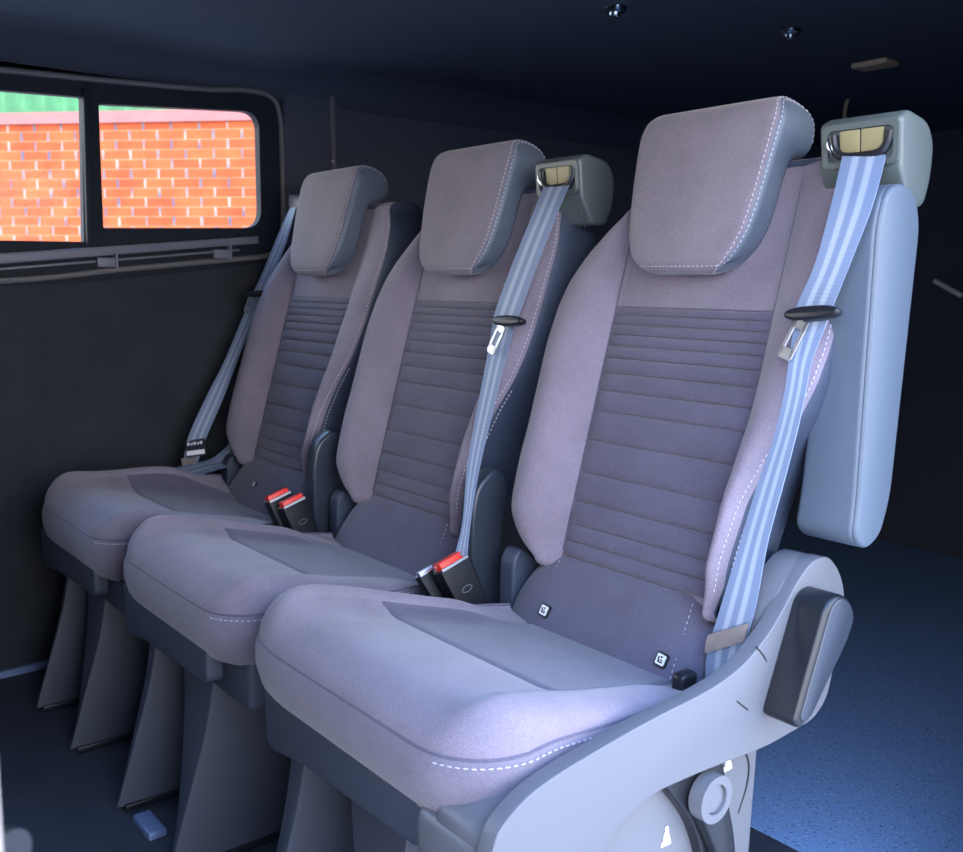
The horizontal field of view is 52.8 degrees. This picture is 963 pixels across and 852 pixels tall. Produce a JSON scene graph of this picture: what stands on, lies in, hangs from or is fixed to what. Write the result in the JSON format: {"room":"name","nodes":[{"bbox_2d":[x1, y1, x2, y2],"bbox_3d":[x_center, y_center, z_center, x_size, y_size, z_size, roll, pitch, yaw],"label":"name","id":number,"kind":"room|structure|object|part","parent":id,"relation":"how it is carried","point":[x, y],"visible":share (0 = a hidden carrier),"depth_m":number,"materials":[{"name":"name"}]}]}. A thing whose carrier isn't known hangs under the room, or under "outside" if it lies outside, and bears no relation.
{"room":"vehicle interior","nodes":[
{"label":"vehicle interior","id":0,"kind":"room"},
{"bbox_2d":[0,60,638,669],"bbox_3d":[-0.668,-0.168,2.439,4.510,1.420,0.080,-6,11,-39],"label":"wall","id":1,"kind":"structure","parent":0,"point":[117,374],"depth_m":2.27,"materials":[{"name":"black carpet"}]},
{"bbox_2d":[0,659,48,678],"bbox_3d":[-1.469,0.608,1.930,2.500,0.016,0.020,-6,11,-39],"label":"baseboard","id":2,"kind":"structure","parent":1,"relation":"attached to","point":[4,673],"depth_m":2.25,"materials":[{"name":"blue"}]},
{"bbox_2d":[0,66,285,285],"bbox_3d":[-1.017,-0.518,2.042,1.331,0.520,0.048,-6,11,-39],"label":"window","id":3,"kind":"structure","parent":1,"relation":"in","point":[101,254],"depth_m":2.22,"materials":[{"name":"black"}]},
{"bbox_3d":[-1.209,-0.488,1.903,0.855,0.498,0.026,-6,11,-39],"label":"frame","id":4,"kind":"part","parent":3,"relation":"part of","materials":[{"name":"black plastic"}]},
{"bbox_3d":[-1.025,-0.368,2.048,1.200,0.111,0.020,-6,11,-39],"label":"slide rail","id":5,"kind":"part","parent":3,"relation":"part of","materials":[{"name":"grey"}]},
{"bbox_3d":[-0.694,-0.575,2.311,0.467,0.460,0.028,-6,11,-39],"label":"frame","id":6,"kind":"part","parent":3,"relation":"part of","materials":[{"name":"black plastic"}]},
{"bbox_2d":[279,93,342,489],"bbox_3d":[-0.448,-0.182,2.580,0.160,1.430,0.038,-6,11,-39],"label":"trim","id":7,"kind":"structure","parent":1,"relation":"attached to","point":[306,119],"depth_m":2.47,"materials":[{"name":"grey plastic"}]},
{"bbox_2d":[0,12,650,150],"bbox_3d":[-0.621,-0.836,2.291,4.510,0.075,0.230,-6,11,-39],"label":"trim","id":8,"kind":"structure","parent":1,"relation":"attached to","point":[41,42],"depth_m":2.37,"materials":[{"name":"grey plastic"}]},
{"bbox_2d":[329,95,335,169],"bbox_3d":[-0.387,-0.634,2.531,0.016,0.520,0.014,-6,11,-39],"label":"trim","id":9,"kind":"structure","parent":1,"relation":"attached to","point":[331,100],"depth_m":2.51,"materials":[{"name":"black plastic"}]},
{"bbox_2d":[0,0,962,145],"bbox_3d":[-0.065,-0.794,1.645,4.560,0.060,1.930,-6,11,-39],"label":"ceiling","id":10,"kind":"structure","parent":0,"point":[654,60],"depth_m":2.09,"materials":[{"name":"grey fabric"}]},
{"bbox_2d":[602,3,627,18],"bbox_3d":[0.250,-0.774,1.816,0.048,0.024,0.048,-6,11,-39],"label":"recessed light","id":11,"kind":"object","parent":10,"relation":"in","point":[614,10],"visible":1,"depth_m":1.80,"materials":[{"name":"silver metal"}]},
{"bbox_2d":[778,26,801,40],"bbox_3d":[0.625,-0.792,1.964,0.048,0.024,0.048,-6,11,-39],"label":"recessed light","id":12,"kind":"object","parent":10,"relation":"in","point":[789,33],"visible":1,"depth_m":1.95,"materials":[{"name":"silver metal"}]},
{"bbox_2d":[843,99,848,117],"bbox_3d":[1.016,-0.881,2.706,0.014,0.066,0.033,2,8,9],"label":"ceiling hook","id":13,"kind":"object","parent":10,"relation":"attached to","point":[846,100],"visible":0.74,"depth_m":2.70,"materials":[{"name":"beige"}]},
{"bbox_2d":[851,57,898,71],"bbox_3d":[0.908,-0.834,2.239,0.060,0.014,0.090,-6,11,-39],"label":"ceiling light","id":14,"kind":"object","parent":10,"relation":"attached to","point":[885,62],"depth_m":2.22,"materials":[{"name":"beige plastic"}]},
{"bbox_2d":[0,520,962,851],"bbox_3d":[-0.083,0.669,1.863,4.560,0.061,1.920,-6,11,-39],"label":"floor","id":15,"kind":"structure","parent":0,"point":[878,767],"depth_m":1.89,"materials":[{"name":"blue carpet"}]},
{"bbox_2d":[36,165,421,753],"bbox_3d":[-0.528,0.029,2.038,0.727,1.149,0.499,-6,11,-39],"label":"seat","id":16,"kind":"object","parent":15,"relation":"on","point":[294,381],"visible":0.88,"depth_m":2.04,"materials":[{"name":"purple fabric"}]},
{"bbox_3d":[-0.801,0.402,2.151,0.380,0.348,0.059,-6,11,-39],"label":"leg","id":17,"kind":"part","parent":16,"relation":"part of","materials":[{"name":"grey plastic"}]},
{"bbox_3d":[-0.685,0.424,2.008,0.380,0.348,0.154,-6,11,-39],"label":"leg","id":18,"kind":"part","parent":16,"relation":"part of","materials":[{"name":"grey plastic"}]},
{"bbox_3d":[-0.567,0.393,2.061,0.500,0.380,0.380,-6,11,-39],"label":"seat","id":19,"kind":"part","parent":16,"relation":"part of","materials":[{"name":"grey plastic"}]},
{"bbox_2d":[44,466,271,538],"bbox_3d":[-0.640,0.154,1.973,0.393,0.099,0.445,-6,11,-39],"label":"seat cushion","id":20,"kind":"object","parent":16,"relation":"on","point":[107,504],"depth_m":1.98,"materials":[{"name":"grey fabric"}]},
{"bbox_2d":[176,195,298,473],"bbox_3d":[-0.561,-0.226,2.303,0.336,0.657,0.101,-6,11,-39],"label":"belt","id":21,"kind":"object","parent":16,"relation":"attached to","point":[195,446],"visible":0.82,"depth_m":2.32,"materials":[{"name":"blue fabric"}]},
{"bbox_3d":[-0.545,-0.318,2.338,0.057,0.018,0.016,1,8,1],"label":"latch plate","id":22,"kind":"part","parent":21,"relation":"part of","materials":[{"name":"black plastic"}]},
{"bbox_3d":[-0.468,0.147,2.130,0.107,0.127,0.364,-6,11,-39],"label":"cushion panel","id":23,"kind":"part","parent":16,"relation":"part of","materials":[{"name":"fabric"}]},
{"bbox_2d":[264,487,292,527],"bbox_3d":[-0.377,0.193,1.886,0.078,0.149,0.051,-6,11,-39],"label":"seat belt buckle","id":24,"kind":"object","parent":16,"relation":"attached to","point":[272,501],"visible":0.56,"depth_m":1.86,"materials":[{"name":"black plastic"}]},
{"bbox_3d":[-0.360,-0.189,2.140,0.261,0.585,0.484,-6,11,-39],"label":"backrest","id":25,"kind":"part","parent":16,"relation":"part of","materials":[{"name":"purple fabric"}]},
{"bbox_3d":[-0.346,-0.191,2.154,0.263,0.585,0.499,-6,11,-39],"label":"panel","id":26,"kind":"part","parent":16,"relation":"part of","materials":[{"name":"grey fabric"}]},
{"bbox_2d":[117,140,613,851],"bbox_3d":[-0.204,0.089,1.643,0.731,1.149,0.536,-6,11,-39],"label":"seat","id":27,"kind":"object","parent":15,"relation":"on","point":[199,590],"visible":0.77,"depth_m":1.64,"materials":[{"name":"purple fabric"}]},
{"bbox_3d":[-0.488,0.461,1.768,0.380,0.348,0.059,-6,11,-39],"label":"leg","id":28,"kind":"part","parent":27,"relation":"part of","materials":[{"name":"grey plastic"}]},
{"bbox_3d":[-0.371,0.483,1.626,0.380,0.348,0.154,-6,11,-39],"label":"leg","id":29,"kind":"part","parent":27,"relation":"part of","materials":[{"name":"grey plastic"}]},
{"bbox_3d":[-0.254,0.452,1.678,0.500,0.380,0.380,-6,11,-39],"label":"seat","id":30,"kind":"part","parent":27,"relation":"part of","materials":[{"name":"grey plastic"}]},
{"bbox_2d":[127,515,417,613],"bbox_3d":[-0.332,0.212,1.597,0.393,0.099,0.462,-6,11,-39],"label":"seat cushion","id":31,"kind":"object","parent":27,"relation":"on","point":[177,564],"depth_m":1.55,"materials":[{"name":"grey fabric"}]},
{"bbox_2d":[278,493,319,532],"bbox_3d":[-0.346,0.203,1.864,0.078,0.149,0.051,-6,11,-39],"label":"seat belt buckle","id":32,"kind":"object","parent":27,"relation":"attached to","point":[295,511],"visible":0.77,"depth_m":1.85,"materials":[{"name":"black plastic"}]},
{"bbox_3d":[-0.154,0.206,1.748,0.107,0.127,0.364,-6,11,-39],"label":"cushion panel","id":33,"kind":"part","parent":27,"relation":"part of","materials":[{"name":"fabric"}]},
{"bbox_2d":[415,564,444,597],"bbox_3d":[-0.063,0.265,1.473,0.075,0.106,0.035,3,9,14],"label":"seat belt buckle","id":34,"kind":"object","parent":27,"relation":"attached to","point":[425,579],"visible":0.53,"depth_m":1.46,"materials":[{"name":"black plastic"}]},
{"bbox_3d":[-0.046,-0.130,1.758,0.261,0.585,0.484,-6,11,-39],"label":"backrest","id":35,"kind":"part","parent":27,"relation":"part of","materials":[{"name":"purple fabric"}]},
{"bbox_2d":[455,184,569,555],"bbox_3d":[0.025,-0.098,1.523,0.231,0.566,0.106,-8,12,-44],"label":"belt","id":36,"kind":"object","parent":27,"relation":"attached to","point":[506,317],"visible":1,"depth_m":1.54,"materials":[{"name":"blue fabric"}]},
{"bbox_3d":[0.043,-0.166,1.533,0.017,0.018,0.072,-6,11,-39],"label":"latch plate","id":37,"kind":"part","parent":36,"relation":"part of","materials":[{"name":"black plastic"}]},
{"bbox_3d":[-0.032,-0.132,1.771,0.263,0.585,0.499,-6,11,-39],"label":"panel","id":38,"kind":"part","parent":27,"relation":"part of","materials":[{"name":"grey fabric"}]},
{"bbox_3d":[0.122,-0.399,1.549,0.005,0.028,0.055,-6,11,-39],"label":"slot plate","id":39,"kind":"part","parent":27,"relation":"part of","materials":[{"name":"beige plastic"}]},
{"bbox_2d":[255,96,932,851],"bbox_3d":[0.118,0.149,1.250,0.726,1.148,0.586,-6,11,-39],"label":"seat","id":40,"kind":"object","parent":15,"relation":"on","point":[549,716],"visible":0.94,"depth_m":1.19,"materials":[{"name":"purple fabric"}]},
{"bbox_3d":[-0.160,0.522,1.369,0.380,0.348,0.059,-6,11,-39],"label":"leg","id":41,"kind":"part","parent":40,"relation":"part of","materials":[{"name":"grey plastic"}]},
{"bbox_3d":[-0.043,0.544,1.226,0.380,0.348,0.154,-6,11,-39],"label":"leg","id":42,"kind":"part","parent":40,"relation":"part of","materials":[{"name":"grey plastic"}]},
{"bbox_3d":[-0.014,0.426,0.956,0.055,0.085,0.107,-6,11,-39],"label":"frame","id":43,"kind":"part","parent":40,"relation":"part of","materials":[{"name":"grey plastic"}]},
{"bbox_2d":[433,551,488,603],"bbox_3d":[-0.026,0.264,1.464,0.081,0.152,0.067,-6,11,-39],"label":"seat belt buckle","id":44,"kind":"object","parent":40,"relation":"attached to","point":[456,576],"visible":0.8,"depth_m":1.45,"materials":[{"name":"black plastic"}]},
{"bbox_2d":[259,584,680,758],"bbox_3d":[-0.015,0.271,1.210,0.393,0.099,0.497,-6,11,-39],"label":"seat cushion","id":45,"kind":"object","parent":40,"relation":"on","point":[386,674],"depth_m":1.12,"materials":[{"name":"grey fabric"}]},
{"bbox_3d":[0.174,0.267,1.348,0.107,0.127,0.364,-6,11,-39],"label":"cushion panel","id":46,"kind":"part","parent":40,"relation":"part of","materials":[{"name":"fabric"}]},
{"bbox_3d":[0.223,0.315,1.054,0.578,0.280,0.021,-6,11,-39],"label":"frame","id":47,"kind":"part","parent":40,"relation":"part of","materials":[{"name":"grey plastic"}]},
{"bbox_3d":[0.282,-0.069,1.358,0.261,0.585,0.484,-6,11,-39],"label":"backrest","id":48,"kind":"part","parent":40,"relation":"part of","materials":[{"name":"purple fabric"}]},
{"bbox_3d":[0.268,0.481,1.119,0.093,0.189,0.018,-6,11,-39],"label":"release lever","id":49,"kind":"part","parent":40,"relation":"part of","materials":[{"name":"black plastic"}]},
{"bbox_3d":[0.296,-0.070,1.371,0.263,0.585,0.499,-6,11,-39],"label":"panel","id":50,"kind":"part","parent":40,"relation":"part of","materials":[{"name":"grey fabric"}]},
{"bbox_2d":[672,155,885,690],"bbox_3d":[0.352,0.006,1.137,0.238,0.651,0.088,-2,9,-20],"label":"belt","id":51,"kind":"object","parent":40,"relation":"on","point":[858,179],"visible":0.9,"depth_m":1.13,"materials":[{"name":"blue fabric"}]},
{"bbox_3d":[0.384,-0.131,1.125,0.017,0.020,0.072,-6,11,-39],"label":"latch plate","id":52,"kind":"part","parent":51,"relation":"part of","materials":[{"name":"black plastic"}]},
{"bbox_3d":[0.383,0.266,1.138,0.110,0.144,0.047,-6,11,-39],"label":"recline lever","id":53,"kind":"part","parent":40,"relation":"part of","materials":[{"name":"black plastic"}]},
{"bbox_3d":[0.454,-0.072,1.179,0.102,0.428,0.079,-6,11,-39],"label":"armrest","id":54,"kind":"part","parent":40,"relation":"part of","materials":[{"name":"blue plastic"}]},
{"bbox_3d":[0.450,-0.338,1.149,0.005,0.028,0.055,-6,11,-39],"label":"slot plate","id":55,"kind":"part","parent":40,"relation":"part of","materials":[{"name":"beige plastic"}]},
{"bbox_3d":[0.479,-0.068,1.149,0.098,0.428,0.010,-6,11,-39],"label":"armrest","id":56,"kind":"part","parent":40,"relation":"part of","materials":[{"name":"blue plastic"}]},
{"bbox_2d":[437,688,675,850],"bbox_3d":[0.132,0.359,1.044,0.397,0.065,0.076,-6,11,-39],"label":"seat cushion","id":57,"kind":"object","parent":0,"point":[472,804],"depth_m":0.93,"materials":[{"name":"grey fabric"}]},
{"bbox_2d":[788,129,962,557],"bbox_3d":[1.683,-0.222,3.167,0.060,1.480,1.930,-6,11,-39],"label":"wall","id":58,"kind":"structure","parent":0,"point":[924,510],"depth_m":3.30,"materials":[{"name":"grey"}]},
{"bbox_2d":[933,278,962,297],"bbox_3d":[1.556,-0.460,3.235,0.012,0.064,0.102,-6,11,-39],"label":"clip","id":59,"kind":"object","parent":58,"relation":"attached to","point":[941,284],"visible":1,"depth_m":3.23,"materials":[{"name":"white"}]},
{"bbox_3d":[0.506,0.082,1.012,4.510,1.480,0.050,-6,11,-39],"label":"wall","id":60,"kind":"structure","parent":0,"visible":0},
{"bbox_2d":[0,799,31,851],"bbox_3d":[-0.271,0.159,0.398,0.164,1.470,0.079,-6,11,-39],"label":"trim","id":61,"kind":"structure","parent":60,"relation":"attached to","point":[12,839],"depth_m":0.46,"materials":[{"name":"beige paint"}]},
{"label":"outside","id":62,"kind":"structure","parent":0,"visible":0},
{"label":"ground","id":63,"kind":"structure","parent":62,"visible":0},
{"bbox_2d":[0,92,172,112],"bbox_3d":[-2.209,-2.308,8.238,13.000,5.250,0.057,2,8,9],"label":"corrugated fence","id":64,"kind":"object","parent":63,"relation":"on","point":[9,102],"visible":0.02,"depth_m":8.42,"materials":[{"name":"green metal"}]},
{"bbox_2d":[0,109,255,241],"bbox_3d":[-2.292,-1.073,7.959,13.000,2.885,0.360,2,8,9],"label":"brick wall","id":65,"kind":"structure","parent":63,"relation":"on","point":[175,168],"depth_m":7.74,"materials":[{"name":"brick"}]}
]}

